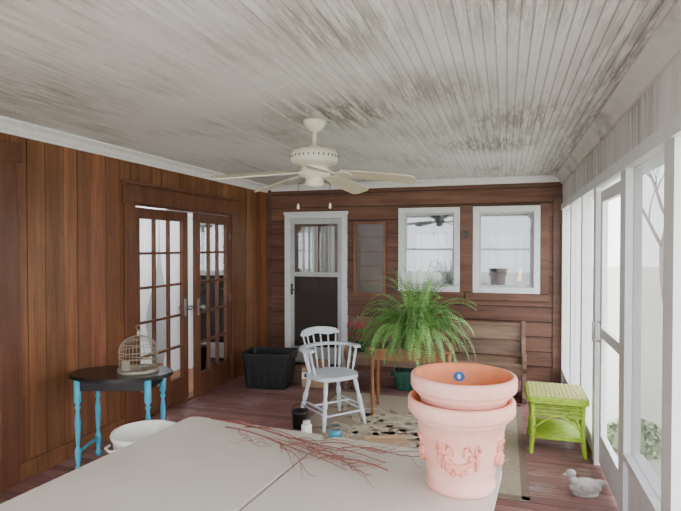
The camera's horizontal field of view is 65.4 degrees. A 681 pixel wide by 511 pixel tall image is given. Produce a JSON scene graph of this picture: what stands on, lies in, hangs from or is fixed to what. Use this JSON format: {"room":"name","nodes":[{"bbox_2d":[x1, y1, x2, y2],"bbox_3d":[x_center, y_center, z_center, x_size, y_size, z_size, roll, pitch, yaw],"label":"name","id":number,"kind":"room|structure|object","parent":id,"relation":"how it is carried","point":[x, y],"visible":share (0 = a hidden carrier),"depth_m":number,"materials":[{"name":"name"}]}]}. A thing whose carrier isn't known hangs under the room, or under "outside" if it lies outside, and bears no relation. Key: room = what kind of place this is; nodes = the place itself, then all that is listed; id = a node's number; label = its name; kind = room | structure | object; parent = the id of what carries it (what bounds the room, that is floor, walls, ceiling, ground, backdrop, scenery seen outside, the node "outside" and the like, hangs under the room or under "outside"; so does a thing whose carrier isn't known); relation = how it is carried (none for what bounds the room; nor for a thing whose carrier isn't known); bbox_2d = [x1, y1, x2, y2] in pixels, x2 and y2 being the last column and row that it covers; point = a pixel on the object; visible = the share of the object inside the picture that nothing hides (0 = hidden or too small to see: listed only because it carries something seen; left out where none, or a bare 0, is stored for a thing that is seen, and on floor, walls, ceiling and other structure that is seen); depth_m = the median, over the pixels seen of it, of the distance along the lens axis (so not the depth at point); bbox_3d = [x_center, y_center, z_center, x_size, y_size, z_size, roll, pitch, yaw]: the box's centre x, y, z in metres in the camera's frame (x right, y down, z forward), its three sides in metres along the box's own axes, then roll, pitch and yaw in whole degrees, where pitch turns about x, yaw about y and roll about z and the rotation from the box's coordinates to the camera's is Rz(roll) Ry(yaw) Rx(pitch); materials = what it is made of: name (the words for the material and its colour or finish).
{"room":"sunroom","nodes":[
{"label":"sunroom","id":0,"kind":"room"},
{"bbox_2d":[0,132,266,463],"bbox_3d":[-2.309,0.325,3.422,0.120,2.440,8.350,0,1,17],"label":"wall","id":1,"kind":"structure","parent":0,"point":[71,275],"depth_m":4.09,"materials":[{"name":"brown wood"}]},
{"bbox_2d":[0,139,22,492],"bbox_3d":[-2.337,0.401,3.070,0.035,2.300,1.140,0,1,17],"label":"door","id":2,"kind":"structure","parent":1,"relation":"in","point":[11,153],"depth_m":3.50,"materials":[{"name":"brown wood"}]},
{"bbox_2d":[20,364,243,481],"bbox_3d":[-2.246,1.486,3.405,0.020,0.120,8.320,0,1,17],"label":"baseboard","id":3,"kind":"structure","parent":1,"relation":"attached to","point":[38,464],"depth_m":3.94,"materials":[{"name":"brown wood"}]},
{"bbox_2d":[0,115,269,192],"bbox_3d":[-2.218,-0.849,3.364,0.076,0.090,8.330,0,1,17],"label":"crown molding","id":4,"kind":"structure","parent":1,"relation":"attached to","point":[10,126],"depth_m":4.33,"materials":[{"name":"paint"}]},
{"bbox_2d":[136,207,192,420],"bbox_3d":[-1.747,0.527,5.161,0.201,1.940,0.866,0,1,17],"label":"door","id":5,"kind":"structure","parent":1,"relation":"in","point":[173,252],"depth_m":5.26,"materials":[{"name":"brown wood"}]},
{"bbox_2d":[120,179,240,423],"bbox_3d":[-1.614,0.421,5.553,0.180,2.180,2.070,0,1,17],"label":"door frame","id":6,"kind":"structure","parent":1,"relation":"attached to","point":[132,192],"depth_m":4.98,"materials":[{"name":"brown wood"}]},
{"bbox_2d":[188,213,230,396],"bbox_3d":[-1.437,0.514,5.966,0.201,1.940,0.851,0,1,12],"label":"door","id":7,"kind":"structure","parent":1,"relation":"in","point":[208,234],"depth_m":5.84,"materials":[{"name":"brown wood"}]},
{"bbox_2d":[146,213,192,364],"bbox_3d":[-2.130,0.256,7.424,1.920,2.550,0.100,0,1,17],"label":"wall","id":8,"kind":"structure","parent":0,"point":[160,292],"depth_m":7.51,"materials":[{"name":"paint"}]},
{"bbox_2d":[158,363,192,391],"bbox_3d":[-2.621,1.606,5.870,1.920,0.100,3.400,0,1,17],"label":"floor","id":9,"kind":"structure","parent":0,"point":[176,374],"depth_m":6.80,"materials":[{"name":"brown wood"}]},
{"bbox_2d":[0,365,617,510],"bbox_3d":[-0.430,1.634,2.857,4.016,0.160,8.350,0,1,17],"label":"floor","id":10,"kind":"structure","parent":0,"point":[549,490],"depth_m":4.46,"materials":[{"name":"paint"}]},
{"bbox_2d":[68,365,172,468],"bbox_3d":[-1.614,1.197,3.916,0.750,0.680,0.490,0,1,0],"label":"side table","id":11,"kind":"object","parent":10,"relation":"on","point":[97,379],"visible":0.81,"depth_m":3.75,"materials":[{"name":"black paint"}]},
{"bbox_2d":[117,325,158,375],"bbox_3d":[-1.501,0.685,3.935,0.294,0.343,0.294,0,1,17],"label":"birdcage","id":12,"kind":"object","parent":11,"relation":"on","point":[127,369],"visible":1,"depth_m":3.90,"materials":[{"name":"metal"}]},
{"bbox_2d":[104,420,174,452],"bbox_3d":[-1.233,1.326,3.360,0.419,0.440,0.419,0,1,-6],"label":"plastic tub","id":13,"kind":"object","parent":10,"relation":"on","point":[122,436],"visible":0.34,"depth_m":3.49,"materials":[{"name":"white plastic"}]},
{"bbox_2d":[0,417,324,510],"bbox_3d":[-0.755,1.203,1.725,0.760,0.742,1.830,0,1,22],"label":"folding table","id":14,"kind":"object","parent":10,"relation":"on","point":[192,463],"visible":0.9,"depth_m":2.00,"materials":[{"name":"plastic"}]},
{"bbox_2d":[241,346,297,389],"bbox_3d":[-0.817,1.302,6.141,0.624,0.400,0.437,0,1,9],"label":"storage tote","id":15,"kind":"object","parent":10,"relation":"on","point":[264,367],"visible":1,"depth_m":5.96,"materials":[{"name":"black plastic"}]},
{"bbox_2d":[301,358,329,387],"bbox_3d":[-0.285,1.367,6.134,0.280,0.270,0.340,0,1,12],"label":"cardboard box","id":16,"kind":"object","parent":10,"relation":"on","point":[313,383],"visible":0.26,"depth_m":6.06,"materials":[{"name":"cardboard"}]},
{"bbox_2d":[241,437,501,510],"bbox_3d":[-0.045,1.208,1.434,0.760,0.742,1.830,0,1,22],"label":"folding table","id":17,"kind":"object","parent":10,"relation":"on","point":[404,487],"visible":0.62,"depth_m":1.90,"materials":[{"name":"plastic"}]},
{"bbox_2d":[211,417,419,487],"bbox_3d":[-0.196,0.803,2.207,1.083,0.029,0.514,0,1,17],"label":"dried branches","id":18,"kind":"object","parent":17,"relation":"on","point":[335,457],"visible":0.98,"depth_m":2.21,"materials":[{"name":"red plant"}]},
{"bbox_2d":[408,389,515,499],"bbox_3d":[0.435,0.669,1.918,0.380,0.321,0.380,0,1,17],"label":"terracotta planter","id":19,"kind":"object","parent":17,"relation":"on","point":[462,451],"visible":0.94,"depth_m":1.79,"materials":[{"name":"pink ceramic"}]},
{"bbox_2d":[411,362,517,410],"bbox_3d":[0.442,0.584,1.912,0.374,0.321,0.374,0,1,17],"label":"terracotta planter","id":20,"kind":"object","parent":19,"relation":"in","point":[455,386],"visible":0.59,"depth_m":1.81,"materials":[{"name":"orange ceramic"}]},
{"bbox_2d":[391,367,413,391],"bbox_3d":[0.853,1.395,5.958,0.560,0.220,0.291,0,1,17],"label":"flower pot","id":21,"kind":"object","parent":10,"relation":"on","point":[402,376],"visible":0.41,"depth_m":5.87,"materials":[{"name":"green plastic"}]},
{"bbox_2d":[291,390,529,501],"bbox_3d":[0.577,1.520,4.611,1.935,0.011,2.100,0,1,17],"label":"area rug","id":22,"kind":"object","parent":10,"relation":"on","point":[392,416],"visible":0.34,"depth_m":4.69,"materials":[{"name":"beige fabric"}]},
{"bbox_2d":[291,403,308,429],"bbox_3d":[-0.357,1.407,4.659,0.155,0.213,0.154,0,1,17],"label":"pail","id":23,"kind":"object","parent":22,"relation":"on","point":[298,414],"visible":0.92,"depth_m":4.61,"materials":[{"name":"plastic"}]},
{"bbox_2d":[301,420,311,432],"bbox_3d":[-0.283,1.449,4.427,0.090,0.135,0.090,0,1,17],"label":"plastic jar","id":24,"kind":"object","parent":22,"relation":"on","point":[306,427],"visible":0.74,"depth_m":4.40,"materials":[{"name":"white paint"}]},
{"bbox_2d":[299,326,365,432],"bbox_3d":[-0.095,1.095,4.847,0.598,0.827,0.523,-1,1,-33],"label":"armchair","id":25,"kind":"object","parent":22,"relation":"on","point":[327,374],"visible":0.98,"depth_m":4.85,"materials":[{"name":"white paint"}]},
{"bbox_2d":[329,421,340,437],"bbox_3d":[-0.045,1.437,4.353,0.103,0.161,0.102,0,1,-11],"label":"paint can","id":26,"kind":"object","parent":22,"relation":"on","point":[334,429],"visible":0.68,"depth_m":4.32,"materials":[{"name":"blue metal"}]},
{"bbox_2d":[364,435,409,447],"bbox_3d":[0.366,1.499,4.226,0.340,0.042,0.260,0,1,-3],"label":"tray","id":27,"kind":"object","parent":22,"relation":"on","point":[396,440],"visible":0.58,"depth_m":4.25,"materials":[{"name":"brown wood"}]},
{"bbox_2d":[367,341,453,414],"bbox_3d":[0.681,1.186,5.097,0.800,0.640,0.420,0,1,13],"label":"table","id":28,"kind":"object","parent":22,"relation":"on","point":[379,355],"visible":0.62,"depth_m":4.99,"materials":[{"name":"brown wood"}]},
{"bbox_2d":[352,262,477,372],"bbox_3d":[0.701,0.532,5.062,1.165,0.971,1.196,0,1,10],"label":"potted fern","id":29,"kind":"object","parent":28,"relation":"on","point":[413,323],"visible":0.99,"depth_m":4.93,"materials":[{"name":"green plant"}]},
{"bbox_2d":[344,314,526,403],"bbox_3d":[1.036,1.110,5.902,1.940,0.790,0.510,0,1,17],"label":"wooden bench","id":30,"kind":"object","parent":10,"relation":"on","point":[484,331],"visible":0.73,"depth_m":5.87,"materials":[{"name":"brown wood"}]},
{"bbox_2d":[346,322,372,351],"bbox_3d":[0.242,0.939,6.123,0.349,0.325,0.363,-1,1,-34],"label":"potted flowers","id":31,"kind":"object","parent":30,"relation":"on","point":[360,326],"visible":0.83,"depth_m":6.09,"materials":[{"name":"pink plant"}]},
{"bbox_2d":[525,381,589,459],"bbox_3d":[1.722,1.306,4.251,0.449,0.459,0.489,0,1,17],"label":"wicker side table","id":32,"kind":"object","parent":10,"relation":"on","point":[539,394],"visible":1,"depth_m":4.09,"materials":[{"name":"wicker"}]},
{"bbox_2d":[562,469,606,497],"bbox_3d":[1.578,1.466,3.427,0.282,0.163,0.125,0,1,3],"label":"duck","id":33,"kind":"object","parent":10,"relation":"on","point":[586,487],"visible":1,"depth_m":3.40},
{"bbox_2d":[315,226,321,271],"bbox_3d":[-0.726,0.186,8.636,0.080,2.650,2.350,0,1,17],"label":"curtain","id":34,"kind":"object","parent":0,"point":[316,227],"depth_m":9.48,"materials":[{"name":"fabric"}]},
{"bbox_2d":[322,226,327,271],"bbox_3d":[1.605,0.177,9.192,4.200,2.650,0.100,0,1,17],"label":"curtain","id":35,"kind":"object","parent":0,"point":[324,228],"depth_m":9.72,"materials":[{"name":"fabric"}]},
{"bbox_2d":[416,233,444,283],"bbox_3d":[1.555,0.067,9.149,1.230,1.372,0.150,0,1,17],"label":"window","id":36,"kind":"structure","parent":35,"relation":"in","point":[428,241],"depth_m":9.20,"materials":[{"name":"glass"}]},
{"bbox_2d":[490,233,521,284],"bbox_3d":[2.734,0.073,8.781,1.200,1.372,0.150,0,1,17],"label":"window","id":37,"kind":"structure","parent":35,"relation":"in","point":[505,259],"depth_m":8.84,"materials":[{"name":"glass"}]},
{"bbox_2d":[0,0,675,184],"bbox_3d":[-0.400,-0.936,2.859,4.046,0.100,8.450,0,1,17],"label":"ceiling","id":38,"kind":"structure","parent":0,"point":[421,89],"depth_m":2.60,"materials":[{"name":"paint"}]},
{"bbox_2d":[211,118,415,208],"bbox_3d":[-0.130,-0.602,3.521,1.264,0.590,1.296,0,1,17],"label":"ceiling fan","id":39,"kind":"object","parent":38,"relation":"hanging from","point":[314,160],"depth_m":3.44,"materials":[{"name":"white metal"}]},
{"bbox_2d":[267,182,562,382],"bbox_3d":[0.811,0.270,6.851,3.796,2.440,0.145,0,1,17],"label":"wall","id":40,"kind":"structure","parent":0,"point":[542,320],"depth_m":6.69,"materials":[{"name":"brown wood"}]},
{"bbox_2d":[290,218,341,364],"bbox_3d":[-0.340,0.478,7.133,0.735,1.945,0.088,0,1,17],"label":"door","id":41,"kind":"structure","parent":40,"relation":"in","point":[315,297],"depth_m":7.16,"materials":[{"name":"paint"}]},
{"bbox_2d":[295,224,337,271],"bbox_3d":[-0.303,0.479,7.251,0.735,1.950,0.089,0,1,17],"label":"window","id":42,"kind":"structure","parent":41,"relation":"in","point":[304,233],"depth_m":7.28,"materials":[{"name":"glass"}]},
{"bbox_2d":[284,211,347,366],"bbox_3d":[-0.324,0.447,7.184,0.911,2.075,0.150,0,1,17],"label":"door frame","id":43,"kind":"structure","parent":40,"relation":"attached to","point":[320,214],"depth_m":7.08,"materials":[{"name":"white paint"}]},
{"bbox_2d":[353,221,386,295],"bbox_3d":[0.381,0.039,6.892,0.430,0.960,0.055,0,1,17],"label":"window","id":44,"kind":"structure","parent":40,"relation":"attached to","point":[369,238],"depth_m":6.91,"materials":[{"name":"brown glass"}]},
{"bbox_2d":[269,175,559,191],"bbox_3d":[0.785,-0.911,6.751,3.796,0.075,0.064,0,1,17],"label":"crown molding","id":45,"kind":"structure","parent":40,"relation":"attached to","point":[543,178],"depth_m":6.59,"materials":[{"name":"paint"}]},
{"bbox_2d":[398,207,459,291],"bbox_3d":[1.140,-0.066,6.778,0.770,1.075,0.221,0,1,17],"label":"window","id":46,"kind":"structure","parent":40,"relation":"in","point":[445,221],"depth_m":6.78,"materials":[{"name":"white paint"}]},
{"bbox_2d":[391,203,549,301],"bbox_3d":[1.593,-0.044,6.627,1.900,1.165,0.241,0,1,17],"label":"window","id":47,"kind":"structure","parent":40,"relation":"in","point":[524,221],"depth_m":6.50,"materials":[{"name":"white paint"}]},
{"bbox_2d":[461,231,469,238],"bbox_3d":[1.534,-0.254,6.484,0.100,0.100,0.108,0,1,17],"label":"wall bracket","id":48,"kind":"object","parent":47,"relation":"attached to","point":[465,234],"visible":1,"depth_m":6.44,"materials":[{"name":"metal"}]},
{"bbox_2d":[569,210,580,385],"bbox_3d":[3.208,0.206,7.410,0.080,2.650,2.350,0,1,17],"label":"wall","id":49,"kind":"structure","parent":0,"point":[570,210],"depth_m":6.30,"materials":[{"name":"paint"}]},
{"bbox_2d":[561,54,680,510],"bbox_3d":[1.450,0.343,2.304,0.170,2.440,8.450,0,1,17],"label":"wall","id":50,"kind":"structure","parent":0,"point":[642,152],"depth_m":2.73,"materials":[{"name":"paint"}]},
{"bbox_2d":[592,181,619,504],"bbox_3d":[1.751,0.529,3.465,0.093,1.970,0.820,0,1,17],"label":"door","id":51,"kind":"structure","parent":50,"relation":"in","point":[608,460],"depth_m":3.77,"materials":[{"name":"white paint"}]},
{"bbox_2d":[555,0,680,183],"bbox_3d":[1.329,-0.826,2.260,0.085,0.100,8.330,0,1,17],"label":"crown molding","id":52,"kind":"structure","parent":50,"relation":"attached to","point":[663,47],"depth_m":2.55,"materials":[{"name":"paint"}]},
{"bbox_3d":[1.256,1.570,8.093,4.200,0.100,2.450,0,1,17],"label":"floor","id":53,"kind":"structure","parent":0,"visible":0},
{"bbox_2d":[517,269,521,280],"bbox_3d":[2.469,0.851,7.101,0.280,1.370,0.280,0,1,17],"label":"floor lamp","id":54,"kind":"object","parent":53,"relation":"on","point":[520,271],"visible":0.08,"depth_m":7.06,"materials":[{"name":"white"}]},
{"label":"outside","id":55,"kind":"structure","parent":0,"visible":0},
{"bbox_2d":[592,267,619,457],"bbox_3d":[14.008,1.818,11.378,100.000,0.001,90.000,0,1,17],"label":"lawn","id":56,"kind":"structure","parent":55,"point":[613,272],"depth_m":10.05,"materials":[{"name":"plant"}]},
{"bbox_2d":[607,418,617,451],"bbox_3d":[2.944,1.779,5.297,0.660,0.352,0.662,0,1,0],"label":"bush","id":57,"kind":"object","parent":56,"relation":"on","point":[612,427],"visible":0.14,"depth_m":5.27,"materials":[{"name":"green plant"}]}
]}

